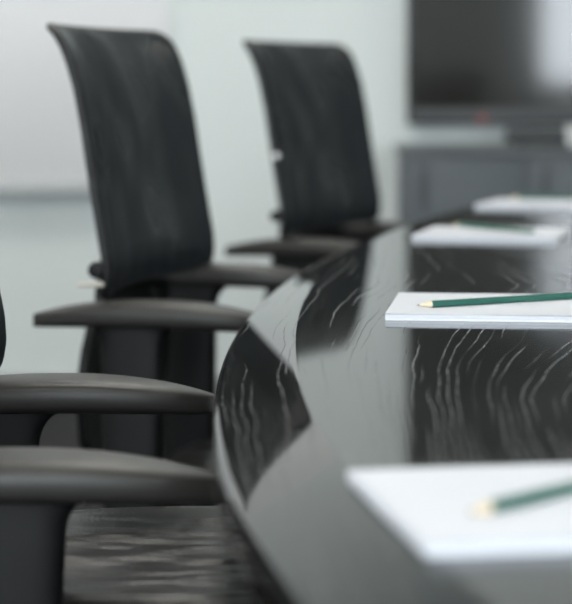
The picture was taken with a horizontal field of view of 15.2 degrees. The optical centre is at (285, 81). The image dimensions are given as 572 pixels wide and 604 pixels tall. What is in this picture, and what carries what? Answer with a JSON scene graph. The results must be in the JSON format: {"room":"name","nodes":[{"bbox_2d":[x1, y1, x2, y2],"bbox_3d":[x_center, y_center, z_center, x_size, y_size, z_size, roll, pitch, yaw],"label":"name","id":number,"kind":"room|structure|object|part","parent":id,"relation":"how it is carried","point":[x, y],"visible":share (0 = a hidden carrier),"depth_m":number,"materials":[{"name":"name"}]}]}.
{"room":"office","nodes":[
{"label":"office","id":0,"kind":"room"},
{"bbox_2d":[39,414,102,509],"bbox_3d":[0.500,1.020,1.500,7.800,0.100,10.600,0,0,0],"label":"floor","id":1,"kind":"structure","parent":0,"point":[61,430],"depth_m":5.92,"materials":[{"name":"grey carpet"}]},
{"bbox_2d":[0,293,256,603],"bbox_3d":[-0.065,0.446,1.846,0.661,1.047,0.630,0,0,-1],"label":"office chair","id":2,"kind":"object","parent":1,"relation":"on","point":[52,552],"visible":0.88,"depth_m":1.71,"materials":[{"name":"black fabric"}]},
{"bbox_3d":[-0.322,0.101,1.818,0.120,0.346,0.488,0,0,-2],"label":"backrest","id":3,"kind":"part","parent":2,"relation":"part of","materials":[{"name":"black fabric"}]},
{"bbox_3d":[-0.275,0.408,1.991,0.142,0.204,0.143,0,0,-1],"label":"arm post","id":4,"kind":"part","parent":2,"relation":"part of","materials":[{"name":"black plastic"}]},
{"bbox_3d":[-0.205,0.403,1.650,0.142,0.214,0.143,0,0,-2],"label":"arm post","id":5,"kind":"part","parent":2,"relation":"part of","materials":[{"name":"black plastic"}]},
{"bbox_3d":[-0.224,0.300,2.064,0.310,0.037,0.088,0,0,-1],"label":"armrest","id":6,"kind":"part","parent":2,"relation":"part of","materials":[{"name":"black plastic"}]},
{"bbox_3d":[-0.204,0.290,1.578,0.310,0.037,0.088,0,0,-2],"label":"armrest","id":7,"kind":"part","parent":2,"relation":"part of","materials":[{"name":"black plastic"}]},
{"bbox_3d":[-0.017,0.441,1.826,0.490,0.092,0.416,0,0,-2],"label":"seat","id":8,"kind":"part","parent":2,"relation":"part of","materials":[{"name":"black leather"}]},
{"bbox_2d":[33,23,300,507],"bbox_3d":[0.016,0.446,2.953,0.662,1.047,0.610,0,0,14],"label":"office chair","id":9,"kind":"object","parent":1,"relation":"on","point":[155,313],"visible":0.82,"depth_m":3.00,"materials":[{"name":"black fabric"}]},
{"bbox_3d":[-0.249,0.259,2.744,0.034,0.008,0.008,0,0,8],"label":"lever","id":10,"kind":"part","parent":9,"relation":"part of","materials":[{"name":"beige plastic"}]},
{"bbox_3d":[-0.241,0.240,2.745,0.022,0.022,0.024,0,0,14],"label":"lumbar knob","id":11,"kind":"part","parent":9,"relation":"part of","materials":[{"name":"black plastic"}]},
{"bbox_3d":[-0.182,0.464,2.807,0.142,0.323,0.143,0,0,14],"label":"arm post","id":12,"kind":"part","parent":9,"relation":"part of","materials":[{"name":"black plastic"}]},
{"bbox_3d":[-0.224,0.101,2.994,0.120,0.346,0.488,0,0,14],"label":"backrest","id":13,"kind":"part","parent":9,"relation":"part of","materials":[{"name":"black fabric"}]},
{"bbox_3d":[-0.170,0.296,2.731,0.310,0.037,0.088,0,0,14],"label":"armrest","id":14,"kind":"part","parent":9,"relation":"part of","materials":[{"name":"black plastic"}]},
{"bbox_3d":[0.072,0.556,2.921,0.490,0.092,0.416,0,0,14],"label":"seat","id":15,"kind":"part","parent":9,"relation":"part of","materials":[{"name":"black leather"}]},
{"bbox_3d":[-0.158,0.460,3.155,0.142,0.330,0.143,0,0,14],"label":"arm post","id":16,"kind":"part","parent":9,"relation":"part of","materials":[{"name":"black plastic"}]},
{"bbox_3d":[-0.100,0.289,3.214,0.310,0.037,0.088,0,0,14],"label":"armrest","id":17,"kind":"part","parent":9,"relation":"part of","materials":[{"name":"black plastic"}]},
{"bbox_2d":[225,39,411,298],"bbox_3d":[0.259,0.446,4.021,0.688,1.047,0.611,0,0,23],"label":"office chair","id":18,"kind":"object","parent":1,"relation":"on","point":[314,104],"visible":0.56,"depth_m":4.11,"materials":[{"name":"black fabric"}]},
{"bbox_3d":[-0.017,0.240,3.850,0.022,0.022,0.024,0,0,23],"label":"lumbar knob","id":19,"kind":"part","parent":18,"relation":"part of","materials":[{"name":"black plastic"}]},
{"bbox_3d":[0.038,0.296,3.830,0.310,0.037,0.088,0,0,23],"label":"armrest","id":20,"kind":"part","parent":18,"relation":"part of","materials":[{"name":"black plastic"}]},
{"bbox_3d":[0.045,0.464,3.904,0.142,0.323,0.143,0,0,23],"label":"arm post","id":21,"kind":"part","parent":18,"relation":"part of","materials":[{"name":"black plastic"}]},
{"bbox_3d":[0.039,0.101,4.093,0.120,0.346,0.488,0,0,23],"label":"backrest","id":22,"kind":"part","parent":18,"relation":"part of","materials":[{"name":"black fabric"}]},
{"bbox_3d":[0.124,0.464,4.244,0.142,0.323,0.143,0,0,23],"label":"arm post","id":23,"kind":"part","parent":18,"relation":"part of","materials":[{"name":"black plastic"}]},
{"bbox_3d":[0.172,0.296,4.301,0.310,0.037,0.088,0,0,23],"label":"armrest","id":24,"kind":"part","parent":18,"relation":"part of","materials":[{"name":"black plastic"}]},
{"bbox_2d":[212,206,571,603],"bbox_3d":[1.009,0.600,1.870,2.138,0.740,5.136,0,0,0],"label":"meeting table","id":25,"kind":"object","parent":1,"relation":"on","point":[315,386],"visible":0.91,"depth_m":1.53,"materials":[{"name":"black wood"}]},
{"bbox_2d":[347,463,571,556],"bbox_3d":[0.155,0.226,1.155,0.210,0.007,0.201,0,0,-9],"label":"notepad","id":26,"kind":"object","parent":25,"relation":"on","point":[430,507],"visible":0.94,"depth_m":1.13,"materials":[{"name":"white paper"}]},
{"bbox_2d":[468,481,571,513],"bbox_3d":[0.159,0.220,1.169,0.007,0.007,0.196,0,0,42],"label":"pencil","id":27,"kind":"object","parent":26,"relation":"on","point":[563,489],"visible":1,"depth_m":1.13,"materials":[{"name":"teal paint"}]},
{"bbox_2d":[385,292,571,322],"bbox_3d":[0.212,0.226,2.164,0.210,0.007,0.211,0,0,7],"label":"notepad","id":28,"kind":"object","parent":25,"relation":"on","point":[404,307],"visible":0.87,"depth_m":2.10,"materials":[{"name":"white paper"}]},
{"bbox_2d":[418,292,571,307],"bbox_3d":[0.214,0.220,2.164,0.196,0.007,0.007,0,0,-29],"label":"pencil","id":29,"kind":"object","parent":28,"relation":"on","point":[555,296],"visible":1,"depth_m":2.16,"materials":[{"name":"teal paint"}]},
{"bbox_2d":[412,226,569,241],"bbox_3d":[0.309,0.226,3.209,0.210,0.007,0.211,0,0,13],"label":"notepad","id":30,"kind":"object","parent":25,"relation":"on","point":[449,233],"visible":0.88,"depth_m":3.14,"materials":[{"name":"white paper"}]},
{"bbox_2d":[454,222,534,233],"bbox_3d":[0.311,0.220,3.242,0.007,0.007,0.196,0,0,-33],"label":"pencil","id":31,"kind":"object","parent":30,"relation":"on","point":[466,225],"visible":1,"depth_m":3.23,"materials":[{"name":"teal paint"}]},
{"bbox_2d":[475,198,571,209],"bbox_3d":[0.477,0.226,3.997,0.210,0.007,0.211,0,0,18],"label":"notepad","id":32,"kind":"object","parent":25,"relation":"on","point":[500,202],"visible":1,"depth_m":3.93,"materials":[{"name":"white paper"}]},
{"bbox_2d":[509,195,571,198],"bbox_3d":[0.520,0.220,4.105,0.196,0.007,0.007,0,0,-12],"label":"pencil","id":33,"kind":"object","parent":32,"relation":"on","point":[529,196],"visible":1,"depth_m":4.10,"materials":[{"name":"teal paint"}]},
{"bbox_2d":[394,143,571,222],"bbox_3d":[1.215,0.578,6.331,1.770,0.785,0.479,0,0,0],"label":"sideboard","id":34,"kind":"object","parent":1,"relation":"on","point":[434,179],"visible":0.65,"depth_m":6.12,"materials":[{"name":"wood"}]},
{"bbox_3d":[0.392,0.300,6.108,0.010,0.120,0.033,0,0,0],"label":"handle","id":35,"kind":"part","parent":34,"relation":"part of","materials":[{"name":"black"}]},
{"bbox_3d":[0.513,0.560,6.131,0.339,0.690,0.019,0,0,0],"label":"door","id":36,"kind":"part","parent":34,"relation":"part of","materials":[{"name":"wood"}]},
{"bbox_2d":[505,128,567,145],"bbox_3d":[0.810,0.161,6.279,0.320,0.048,0.203,0,0,0],"label":"media box","id":37,"kind":"object","parent":34,"relation":"on","point":[515,136],"visible":1,"depth_m":6.18,"materials":[{"name":"grey"}]},
{"bbox_3d":[0.735,0.300,6.108,0.010,0.120,0.033,0,0,0],"label":"handle","id":38,"kind":"part","parent":34,"relation":"part of","materials":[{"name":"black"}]},
{"bbox_3d":[1.125,0.560,6.131,0.876,0.690,0.019,0,0,0],"label":"door","id":39,"kind":"part","parent":34,"relation":"part of","materials":[{"name":"wood"}]},
{"bbox_2d":[564,125,571,146],"bbox_3d":[0.836,0.155,6.154,0.079,0.060,0.076,0,0,43],"label":"cup","id":40,"kind":"object","parent":34,"relation":"on","point":[568,128],"visible":1,"depth_m":6.14,"materials":[{"name":"white ceramic"}]},
{"bbox_2d":[0,0,565,374],"bbox_3d":[0.500,-0.455,6.675,7.800,2.850,0.150,0,0,0],"label":"wall","id":41,"kind":"structure","parent":0,"point":[49,242],"depth_m":6.60,"materials":[{"name":"paint"}]},
{"bbox_2d":[0,0,169,193],"bbox_3d":[-1.409,-0.300,6.562,2.103,1.280,0.075,0,0,0],"label":"whiteboard","id":42,"kind":"object","parent":41,"relation":"attached to","point":[42,152],"visible":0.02,"depth_m":6.57,"materials":[{"name":"white ceramic"}]},
{"bbox_2d":[0,183,89,193],"bbox_3d":[-1.409,0.325,6.562,2.103,0.030,0.075,0,0,0],"label":"tray","id":43,"kind":"object","parent":42,"relation":"on","point":[5,188],"depth_m":6.56,"materials":[{"name":"silver metal"}]},
{"bbox_3d":[-1.409,-0.315,6.583,2.103,1.250,0.034,0,0,0],"label":"frame","id":44,"kind":"part","parent":42,"relation":"part of","materials":[{"name":"white metal"}]},
{"bbox_2d":[407,0,571,124],"bbox_3d":[1.099,-0.300,6.561,1.460,0.860,0.078,0,0,0],"label":"wall screen","id":45,"kind":"object","parent":41,"relation":"attached to","point":[470,62],"visible":1,"depth_m":6.53,"materials":[{"name":"black"}]},
{"bbox_2d":[478,115,485,122],"bbox_3d":[0.595,0.112,6.524,0.024,0.024,0.004,0,0,0],"label":"lamp","id":46,"kind":"object","parent":45,"relation":"attached to","point":[481,118],"depth_m":6.52,"materials":[{"name":"red"}]}
]}

